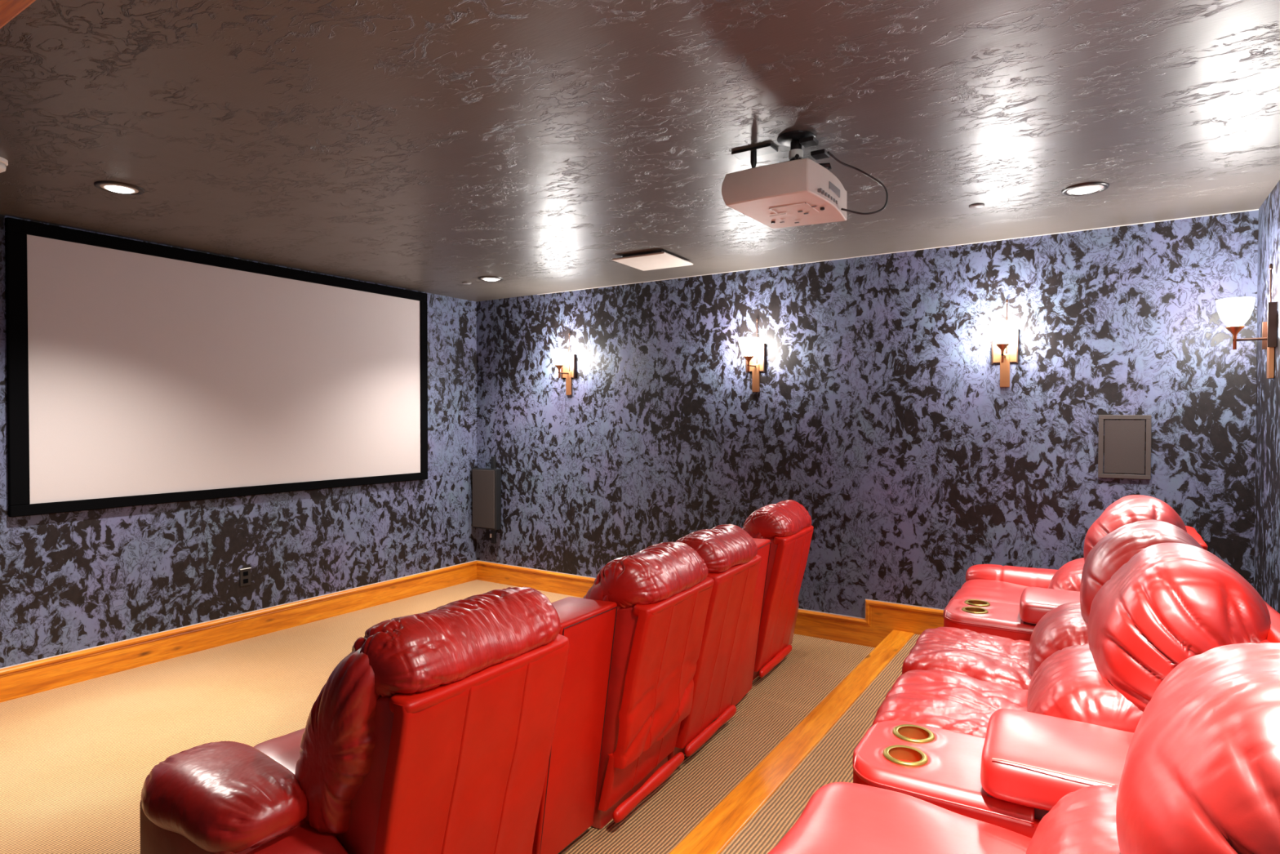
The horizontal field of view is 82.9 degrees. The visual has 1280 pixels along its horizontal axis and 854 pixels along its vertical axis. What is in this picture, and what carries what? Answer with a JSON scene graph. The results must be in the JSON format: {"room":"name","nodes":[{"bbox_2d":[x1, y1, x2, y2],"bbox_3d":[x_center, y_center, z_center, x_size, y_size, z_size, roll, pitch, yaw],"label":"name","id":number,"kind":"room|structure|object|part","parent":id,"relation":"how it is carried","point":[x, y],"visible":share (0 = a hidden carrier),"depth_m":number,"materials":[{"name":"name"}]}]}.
{"room":"home theater","nodes":[
{"label":"home theater","id":0,"kind":"room"},
{"bbox_2d":[0,214,476,667],"bbox_3d":[-3.057,0.220,4.532,0.120,2.720,5.690,1,1,33],"label":"wall","id":1,"kind":"structure","parent":0,"point":[77,580],"depth_m":4.87,"materials":[{"name":"paint"}]},
{"bbox_2d":[4,217,427,517],"bbox_3d":[-2.611,-0.333,5.062,0.038,1.600,2.835,1,1,33],"label":"projection screen","id":2,"kind":"object","parent":1,"relation":"attached to","point":[139,373],"visible":1,"depth_m":4.65,"materials":[{"name":"white fabric"}]},
{"bbox_2d":[0,560,476,702],"bbox_3d":[-2.636,1.363,5.068,0.028,0.179,4.120,1,1,33],"label":"baseboard","id":3,"kind":"structure","parent":1,"relation":"attached to","point":[30,677],"depth_m":4.74,"materials":[{"name":"brown wood"}]},
{"bbox_2d":[240,567,251,586],"bbox_3d":[-2.705,1.029,4.969,0.012,0.119,0.072,1,1,33],"label":"wall outlet","id":4,"kind":"object","parent":1,"relation":"attached to","point":[245,573],"visible":1,"depth_m":4.96,"materials":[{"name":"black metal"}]},
{"bbox_2d":[243,571,248,576],"bbox_3d":[-2.704,1.006,4.968,0.004,0.028,0.032,1,1,33],"label":"socket","id":5,"kind":"object","parent":4,"relation":"attached to","point":[245,573],"depth_m":4.97,"materials":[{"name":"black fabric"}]},
{"bbox_2d":[243,578,248,583],"bbox_3d":[-2.704,1.057,4.968,0.004,0.028,0.032,1,1,33],"label":"socket","id":6,"kind":"object","parent":4,"relation":"attached to","point":[245,580],"depth_m":4.97,"materials":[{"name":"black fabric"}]},
{"bbox_2d":[0,579,875,853],"bbox_3d":[-1.461,1.536,3.522,3.920,0.120,5.690,1,1,33],"label":"floor","id":7,"kind":"structure","parent":0,"point":[77,759],"depth_m":3.56,"materials":[{"name":"carpet"}]},
{"bbox_2d":[139,586,569,853],"bbox_3d":[-0.795,0.992,2.074,0.832,1.011,0.908,1,1,32],"label":"recliner","id":8,"kind":"object","parent":7,"relation":"on","point":[434,735],"visible":1,"depth_m":1.83,"materials":[{"name":"red leather"}]},
{"bbox_3d":[-1.086,1.225,1.890,0.425,0.510,0.222,1,1,32],"label":"arm","id":9,"kind":"part","parent":8,"relation":"part of","materials":[{"name":"red leather"}]},
{"bbox_2d":[253,728,342,845],"bbox_3d":[-0.794,1.056,2.230,0.665,0.222,0.640,1,1,32],"label":"seat cushion","id":10,"kind":"object","parent":8,"relation":"on","point":[285,749],"depth_m":2.11,"materials":[{"name":"red leather"}]},
{"bbox_2d":[294,647,380,835],"bbox_3d":[-0.619,0.806,2.089,0.324,0.551,0.688,1,1,32],"label":"cushion","id":11,"kind":"object","parent":8,"relation":"on","point":[337,775],"depth_m":1.78,"materials":[{"name":"red leather"}]},
{"bbox_3d":[-0.540,1.026,2.071,0.339,0.744,0.604,1,1,32],"label":"backrest","id":12,"kind":"part","parent":8,"relation":"part of","materials":[{"name":"red leather"}]},
{"bbox_3d":[-0.464,1.034,2.023,0.205,0.760,0.628,1,1,32],"label":"panel","id":13,"kind":"part","parent":8,"relation":"part of","materials":[{"name":"red leather"}]},
{"bbox_2d":[531,596,617,853],"bbox_3d":[-0.466,1.047,2.637,0.711,0.846,0.334,1,1,31],"label":"console","id":14,"kind":"object","parent":7,"relation":"on","point":[566,810],"visible":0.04,"depth_m":2.48,"materials":[{"name":"red leather"}]},
{"bbox_2d":[582,542,714,828],"bbox_3d":[-0.180,0.977,3.000,0.828,1.016,0.583,1,1,29],"label":"recliner","id":15,"kind":"object","parent":7,"relation":"on","point":[661,592],"visible":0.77,"depth_m":2.69,"materials":[{"name":"red leather"}]},
{"bbox_3d":[0.009,1.015,2.892,0.339,0.744,0.549,1,1,29],"label":"backrest","id":16,"kind":"part","parent":15,"relation":"part of","materials":[{"name":"red leather"}]},
{"bbox_3d":[0.022,1.294,2.888,0.081,0.215,0.573,1,1,29],"label":"panel","id":17,"kind":"part","parent":15,"relation":"part of","materials":[{"name":"red leather"}]},
{"bbox_3d":[0.045,1.418,2.875,0.041,0.056,0.559,1,1,29],"label":"kick rail","id":18,"kind":"part","parent":15,"relation":"part of","materials":[{"name":"red leather"}]},
{"bbox_3d":[0.109,0.936,2.834,0.154,0.587,0.573,1,1,29],"label":"panel","id":19,"kind":"part","parent":15,"relation":"part of","materials":[{"name":"red leather"}]},
{"bbox_2d":[667,524,761,760],"bbox_3d":[0.111,0.974,3.503,0.840,1.009,0.583,1,1,29],"label":"recliner","id":20,"kind":"object","parent":7,"relation":"on","point":[729,553],"visible":0.44,"depth_m":3.27,"materials":[{"name":"red leather"}]},
{"bbox_3d":[0.336,1.412,3.385,0.037,0.052,0.551,1,1,29],"label":"kick rail","id":21,"kind":"part","parent":20,"relation":"part of","materials":[{"name":"red leather"}]},
{"bbox_2d":[730,537,771,706],"bbox_3d":[0.314,1.029,3.929,0.711,0.846,0.358,0,1,27],"label":"console","id":22,"kind":"object","parent":7,"relation":"on","point":[744,682],"visible":0.02,"depth_m":3.84,"materials":[{"name":"red leather"}]},
{"bbox_2d":[742,499,813,680],"bbox_3d":[0.638,0.957,4.561,0.842,1.012,0.831,1,1,29],"label":"recliner","id":23,"kind":"object","parent":7,"relation":"on","point":[787,524],"visible":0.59,"depth_m":4.17,"materials":[{"name":"red leather"}]},
{"bbox_2d":[742,526,764,538],"bbox_3d":[0.714,0.774,4.393,0.320,0.552,0.597,1,1,29],"label":"cushion","id":24,"kind":"object","parent":23,"relation":"on","point":[757,532],"depth_m":4.09,"materials":[{"name":"red leather"}]},
{"bbox_3d":[0.780,0.995,4.360,0.339,0.744,0.564,1,1,29],"label":"backrest","id":25,"kind":"part","parent":23,"relation":"part of","materials":[{"name":"red leather"}]},
{"bbox_3d":[0.818,1.399,4.344,0.035,0.051,0.571,1,1,29],"label":"kick rail","id":26,"kind":"part","parent":23,"relation":"part of","materials":[{"name":"red leather"}]},
{"bbox_3d":[0.859,1.002,4.317,0.204,0.760,0.588,1,1,29],"label":"panel","id":27,"kind":"part","parent":23,"relation":"part of","materials":[{"name":"red leather"}]},
{"bbox_2d":[720,634,919,853],"bbox_3d":[1.006,1.496,1.932,1.910,0.252,5.690,1,1,33],"label":"platform","id":28,"kind":"object","parent":7,"relation":"on","point":[830,761],"visible":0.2,"depth_m":2.85,"materials":[{"name":"carpet"}]},
{"bbox_2d":[668,630,914,853],"bbox_3d":[0.243,1.425,2.422,0.135,0.138,5.449,1,1,33],"label":"trim","id":29,"kind":"structure","parent":28,"relation":"attached to","point":[715,832],"depth_m":2.94,"materials":[{"name":"brown wood"}]},
{"bbox_2d":[852,708,1133,838],"bbox_3d":[0.871,1.027,1.708,0.706,0.650,0.378,1,1,31],"label":"console","id":30,"kind":"object","parent":28,"relation":"on","point":[1010,778],"visible":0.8,"depth_m":1.63,"materials":[{"name":"red leather"}]},
{"bbox_3d":[0.991,0.755,1.632,0.387,0.102,0.376,1,1,31],"label":"arm lid","id":31,"kind":"part","parent":30,"relation":"part of","materials":[{"name":"red leather"}]},
{"bbox_2d":[942,586,1079,640],"bbox_3d":[1.653,1.009,3.034,0.704,0.651,0.379,1,1,32],"label":"console","id":32,"kind":"object","parent":28,"relation":"on","point":[1012,621],"visible":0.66,"depth_m":2.98,"materials":[{"name":"red leather"}]},
{"bbox_3d":[1.772,0.737,2.956,0.387,0.105,0.378,1,1,32],"label":"arm lid","id":33,"kind":"part","parent":32,"relation":"part of","materials":[{"name":"red leather"}]},
{"bbox_2d":[767,642,1279,853],"bbox_3d":[0.637,0.857,1.120,1.037,1.047,0.863,1,1,33],"label":"recliner","id":34,"kind":"object","parent":28,"relation":"on","point":[1201,774],"visible":1,"depth_m":1.06,"materials":[{"name":"red leather"}]},
{"bbox_2d":[767,782,1031,853],"bbox_3d":[0.562,0.920,1.306,0.709,0.226,0.629,1,1,33],"label":"seat cushion","id":35,"kind":"object","parent":34,"relation":"on","point":[839,817],"depth_m":1.48,"materials":[{"name":"red leather"}]},
{"bbox_2d":[1025,784,1120,853],"bbox_3d":[0.797,0.802,1.159,0.363,0.333,0.606,1,1,33],"label":"cushion","id":36,"kind":"object","parent":34,"relation":"on","point":[1083,820],"depth_m":1.26,"materials":[{"name":"red leather"}]},
{"bbox_2d":[902,519,1203,689],"bbox_3d":[1.476,0.839,2.571,1.004,1.044,0.573,1,1,30],"label":"recliner","id":37,"kind":"object","parent":28,"relation":"on","point":[1006,661],"visible":0.27,"depth_m":2.47,"materials":[{"name":"red leather"}]},
{"bbox_2d":[902,626,1031,689],"bbox_3d":[1.334,0.918,2.651,0.664,0.218,0.564,1,1,30],"label":"seat cushion","id":38,"kind":"object","parent":37,"relation":"on","point":[1006,661],"depth_m":2.61,"materials":[{"name":"red leather"}]},
{"bbox_2d":[1029,600,1088,675],"bbox_3d":[1.558,0.791,2.524,0.359,0.331,0.539,1,1,30],"label":"cushion","id":39,"kind":"object","parent":37,"relation":"on","point":[1065,625],"depth_m":2.43,"materials":[{"name":"red leather"}]},
{"bbox_2d":[871,542,1279,737],"bbox_3d":[1.200,0.843,2.073,0.999,1.050,0.578,1,1,30],"label":"recliner","id":40,"kind":"object","parent":28,"relation":"on","point":[1170,604],"visible":0.47,"depth_m":1.82,"materials":[{"name":"red leather"}]},
{"bbox_2d":[871,669,1028,737],"bbox_3d":[1.058,0.926,2.153,0.671,0.222,0.570,1,1,30],"label":"seat cushion","id":41,"kind":"object","parent":40,"relation":"on","point":[949,700],"depth_m":2.18,"materials":[{"name":"red leather"}]},
{"bbox_2d":[1026,643,1143,732],"bbox_3d":[1.283,0.793,2.024,0.359,0.339,0.558,1,1,30],"label":"cushion","id":42,"kind":"object","parent":40,"relation":"on","point":[1072,683],"depth_m":1.86,"materials":[{"name":"red leather"}]},
{"bbox_3d":[1.424,0.881,1.943,0.409,0.777,0.539,1,1,30],"label":"backrest","id":43,"kind":"part","parent":40,"relation":"part of","materials":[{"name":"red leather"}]},
{"bbox_2d":[947,494,1208,604],"bbox_3d":[2.067,0.823,3.501,1.002,1.050,0.840,1,1,33],"label":"recliner","id":44,"kind":"object","parent":28,"relation":"on","point":[995,583],"visible":0.27,"depth_m":3.32,"materials":[{"name":"red leather"}]},
{"bbox_2d":[947,579,1029,604],"bbox_3d":[1.867,0.908,3.494,0.672,0.221,0.605,1,1,33],"label":"seat cushion","id":45,"kind":"object","parent":44,"relation":"on","point":[1004,591],"depth_m":3.55,"materials":[{"name":"red leather"}]},
{"bbox_2d":[1047,557,1084,591],"bbox_3d":[2.085,0.774,3.352,0.363,0.334,0.581,1,1,33],"label":"cushion","id":46,"kind":"object","parent":44,"relation":"on","point":[1068,577],"depth_m":3.26,"materials":[{"name":"red leather"}]},
{"bbox_2d":[0,0,1279,302],"bbox_3d":[-0.647,-1.165,2.961,5.850,0.100,5.690,1,1,33],"label":"ceiling","id":47,"kind":"structure","parent":0,"point":[428,146],"depth_m":2.67,"materials":[{"name":"grey paint"}]},
{"bbox_2d":[0,156,8,173],"bbox_3d":[-2.708,-1.092,3.011,0.124,0.053,0.124,1,1,33],"label":"smoke detector","id":48,"kind":"object","parent":47,"relation":"attached to","point":[3,162],"visible":1,"depth_m":3.02,"materials":[{"name":"white plastic"}]},
{"bbox_2d":[0,0,35,28],"bbox_3d":[-0.649,-1.012,1.067,3.560,0.153,0.160,1,1,33],"label":"trim","id":49,"kind":"structure","parent":47,"relation":"attached to","point":[9,9],"depth_m":1.64,"materials":[{"name":"brown wood"}]},
{"bbox_2d":[93,180,144,195],"bbox_3d":[-2.441,-1.115,3.398,0.194,0.018,0.194,1,1,33],"label":"recessed light","id":50,"kind":"object","parent":47,"relation":"in","point":[116,187],"visible":1,"depth_m":3.37,"materials":[{"name":"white metal"}]},
{"bbox_2d":[462,281,471,284],"bbox_3d":[-1.388,-1.151,5.806,0.072,0.011,0.072,1,1,33],"label":"sprinkler cover","id":51,"kind":"object","parent":47,"relation":"attached to","point":[463,282],"visible":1,"depth_m":5.78,"materials":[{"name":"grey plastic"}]},
{"bbox_2d":[478,275,503,281],"bbox_3d":[-1.158,-1.145,5.622,0.194,0.018,0.194,0,1,16],"label":"recessed light","id":52,"kind":"object","parent":47,"relation":"in","point":[489,278],"visible":1,"depth_m":5.59,"materials":[{"name":"white"}]},
{"bbox_2d":[612,250,693,271],"bbox_3d":[0.089,-1.126,4.896,0.400,0.032,0.410,1,1,31],"label":"ceiling vent","id":53,"kind":"object","parent":47,"relation":"in","point":[657,260],"visible":1,"depth_m":4.84,"materials":[{"name":"grey plastic"}]},
{"bbox_2d":[731,143,777,168],"bbox_3d":[0.462,-1.071,2.920,0.170,0.085,0.080,1,1,33],"label":"outlet","id":54,"kind":"object","parent":47,"relation":"attached to","point":[752,153],"visible":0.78,"depth_m":2.90,"materials":[{"name":"white plastic"}]},
{"bbox_3d":[0.462,-1.109,2.919,0.170,0.010,0.080,1,1,33],"label":"plate","id":55,"kind":"part","parent":54,"relation":"part of","materials":[{"name":"white plastic"}]},
{"bbox_2d":[777,130,831,168],"bbox_3d":[0.609,-1.047,2.789,0.210,0.128,0.195,0,1,-33],"label":"mount","id":56,"kind":"object","parent":47,"relation":"attached to","point":[795,140],"visible":0.75,"depth_m":2.76,"materials":[{"name":"black metal"}]},
{"bbox_2d":[721,157,847,228],"bbox_3d":[0.592,-0.916,2.906,0.384,0.131,0.486,1,1,33],"label":"projector","id":57,"kind":"object","parent":56,"relation":"hanging from","point":[798,192],"visible":1,"depth_m":2.76,"materials":[{"name":"white plastic"}]},
{"bbox_3d":[0.723,-0.903,2.772,0.018,0.065,0.230,1,1,33],"label":"connector panel","id":58,"kind":"part","parent":57,"relation":"part of","materials":[{"name":"grey plastic"}]},
{"bbox_2d":[826,151,888,214],"bbox_3d":[0.822,-0.939,2.830,0.313,0.192,0.102,0,1,-27],"label":"cable","id":59,"kind":"object","parent":57,"relation":"attached to","point":[828,152],"visible":1,"depth_m":2.84,"materials":[{"name":"black rubber"}]},
{"bbox_3d":[0.600,-1.101,2.783,0.144,0.020,0.144,1,1,33],"label":"ceiling plate","id":60,"kind":"part","parent":56,"relation":"part of","materials":[{"name":"black metal"}]},
{"bbox_3d":[0.609,-1.034,2.789,0.210,0.102,0.195,0,1,-33],"label":"arm","id":61,"kind":"part","parent":56,"relation":"part of","materials":[{"name":"black metal"}]},
{"bbox_2d":[968,203,984,208],"bbox_3d":[1.705,-1.117,3.669,0.072,0.011,0.072,1,1,33],"label":"sprinkler cover","id":62,"kind":"object","parent":47,"relation":"attached to","point":[975,206],"visible":1,"depth_m":3.65,"materials":[{"name":"grey plastic"}]},
{"bbox_2d":[1061,182,1109,195],"bbox_3d":[2.086,-1.109,3.396,0.194,0.018,0.194,0,1,-2],"label":"recessed light","id":63,"kind":"object","parent":47,"relation":"in","point":[1088,188],"visible":1,"depth_m":3.37,"materials":[{"name":"white"}]},
{"bbox_2d":[476,209,1258,617],"bbox_3d":[0.910,0.213,5.290,5.730,2.720,0.120,1,1,33],"label":"wall","id":64,"kind":"structure","parent":0,"point":[881,409],"depth_m":4.75,"materials":[{"name":"paint"}]},
{"bbox_2d":[471,456,501,543],"bbox_3d":[-1.401,0.671,6.649,0.300,0.800,0.108,1,1,33],"label":"wall speaker","id":65,"kind":"object","parent":64,"relation":"attached to","point":[486,482],"visible":1,"depth_m":6.59,"materials":[{"name":"black metal"}]},
{"bbox_2d":[472,469,494,528],"bbox_3d":[-1.429,0.656,6.610,0.275,0.528,0.012,1,1,33],"label":"grille","id":66,"kind":"object","parent":65,"relation":"attached to","point":[483,480],"depth_m":6.60,"materials":[{"name":"fabric"}]},
{"bbox_3d":[-1.346,0.671,6.660,0.040,0.800,0.030,1,1,33],"label":"wall rail","id":67,"kind":"part","parent":65,"relation":"part of","materials":[{"name":"black metal"}]},
{"bbox_2d":[550,333,576,395],"bbox_3d":[-0.657,-0.535,6.090,0.144,0.530,0.213,1,1,33],"label":"wall sconce","id":68,"kind":"object","parent":64,"relation":"attached to","point":[568,367],"visible":1,"depth_m":6.14,"materials":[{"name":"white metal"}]},
{"bbox_3d":[-0.676,-0.583,6.061,0.144,0.128,0.144,1,1,33],"label":"lamp shade","id":69,"kind":"part","parent":68,"relation":"part of","materials":[{"name":"white glass"}]},
{"bbox_3d":[-0.603,-0.496,6.175,0.132,0.150,0.013,1,1,33],"label":"plate","id":70,"kind":"part","parent":68,"relation":"part of","materials":[{"name":"orange metal"}]},
{"bbox_3d":[-0.606,-0.371,6.173,0.052,0.200,0.020,1,1,33],"label":"stem plate","id":71,"kind":"part","parent":68,"relation":"part of","materials":[{"name":"brown wood"}]},
{"bbox_3d":[-0.601,-0.611,6.162,0.014,0.380,0.013,1,1,33],"label":"spike rod","id":72,"kind":"part","parent":68,"relation":"part of","materials":[{"name":"brown metal"}]},
{"bbox_2d":[476,560,943,647],"bbox_3d":[0.819,1.298,5.276,5.610,0.311,0.028,1,1,33],"label":"baseboard","id":73,"kind":"structure","parent":64,"relation":"attached to","point":[882,617],"depth_m":4.95,"materials":[{"name":"brown wood"}]},
{"bbox_2d":[738,318,765,391],"bbox_3d":[0.788,-0.518,5.159,0.144,0.530,0.213,1,1,33],"label":"wall sconce","id":74,"kind":"object","parent":64,"relation":"attached to","point":[755,359],"visible":1,"depth_m":5.21,"materials":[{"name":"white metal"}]},
{"bbox_3d":[0.769,-0.566,5.130,0.144,0.128,0.144,1,1,33],"label":"lamp shade","id":75,"kind":"part","parent":74,"relation":"part of","materials":[{"name":"white glass"}]},
{"bbox_3d":[0.839,-0.354,5.242,0.052,0.200,0.020,1,1,33],"label":"stem plate","id":76,"kind":"part","parent":74,"relation":"part of","materials":[{"name":"brown wood"}]},
{"bbox_3d":[0.842,-0.479,5.244,0.132,0.150,0.013,1,1,33],"label":"plate","id":77,"kind":"part","parent":74,"relation":"part of","materials":[{"name":"orange metal"}]},
{"bbox_3d":[0.844,-0.594,5.231,0.014,0.380,0.013,1,1,33],"label":"spike rod","id":78,"kind":"part","parent":74,"relation":"part of","materials":[{"name":"brown metal"}]},
{"bbox_2d":[537,208,1258,294],"bbox_3d":[1.142,-1.141,5.046,4.860,0.004,0.007,1,1,33],"label":"trim","id":79,"kind":"structure","parent":64,"relation":"attached to","point":[1255,209],"depth_m":4.55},
{"bbox_2d":[989,298,1018,386],"bbox_3d":[2.148,-0.504,4.283,0.144,0.530,0.213,1,1,33],"label":"wall sconce","id":80,"kind":"object","parent":64,"relation":"attached to","point":[1005,347],"visible":1,"depth_m":4.33,"materials":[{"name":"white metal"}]},
{"bbox_3d":[2.129,-0.551,4.254,0.144,0.128,0.144,1,1,33],"label":"lamp shade","id":81,"kind":"part","parent":80,"relation":"part of","materials":[{"name":"white glass"}]},
{"bbox_3d":[2.200,-0.340,4.366,0.052,0.200,0.020,1,1,33],"label":"stem plate","id":82,"kind":"part","parent":80,"relation":"part of","materials":[{"name":"brown wood"}]},
{"bbox_3d":[2.202,-0.465,4.368,0.132,0.150,0.013,1,1,33],"label":"plate","id":83,"kind":"part","parent":80,"relation":"part of","materials":[{"name":"orange metal"}]},
{"bbox_3d":[2.204,-0.580,4.355,0.014,0.380,0.013,1,1,33],"label":"spike rod","id":84,"kind":"part","parent":80,"relation":"part of","materials":[{"name":"brown metal"}]},
{"bbox_2d":[1097,414,1151,479],"bbox_3d":[2.706,0.111,4.048,0.245,0.355,0.020,1,1,33],"label":"wall speaker","id":85,"kind":"object","parent":64,"relation":"attached to","point":[1125,446],"visible":1,"depth_m":4.04,"materials":[{"name":"fabric"}]},
{"bbox_2d":[1103,419,1145,474],"bbox_3d":[2.706,0.111,4.048,0.189,0.299,0.015,1,1,33],"label":"grille","id":86,"kind":"object","parent":85,"relation":"attached to","point":[1124,439],"depth_m":4.04,"materials":[{"name":"fabric"}]},
{"bbox_2d":[1253,180,1279,613],"bbox_3d":[1.728,0.270,1.379,0.120,2.720,5.570,1,1,33],"label":"wall","id":87,"kind":"structure","parent":0,"point":[1266,582],"depth_m":3.46,"materials":[{"name":"paint"}]},
{"bbox_2d":[1216,263,1277,378],"bbox_3d":[2.841,-0.491,3.405,0.213,0.530,0.144,1,1,33],"label":"wall sconce","id":88,"kind":"object","parent":87,"relation":"attached to","point":[1234,312],"visible":1,"depth_m":3.37,"materials":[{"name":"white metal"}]},
{"bbox_3d":[2.812,-0.539,3.423,0.144,0.128,0.144,1,1,33],"label":"lamp shade","id":89,"kind":"part","parent":88,"relation":"part of","materials":[{"name":"white glass"}]},
{"bbox_3d":[2.860,-0.410,3.394,0.130,0.012,0.012,1,1,33],"label":"arm","id":90,"kind":"part","parent":88,"relation":"part of","materials":[{"name":"brown metal"}]},
{"bbox_3d":[2.922,-0.325,3.356,0.020,0.200,0.052,1,1,33],"label":"stem plate","id":91,"kind":"part","parent":88,"relation":"part of","materials":[{"name":"brown wood"}]},
{"bbox_3d":[2.914,-0.565,3.348,0.013,0.380,0.014,1,1,33],"label":"spike rod","id":92,"kind":"part","parent":88,"relation":"part of","materials":[{"name":"brown metal"}]}
]}

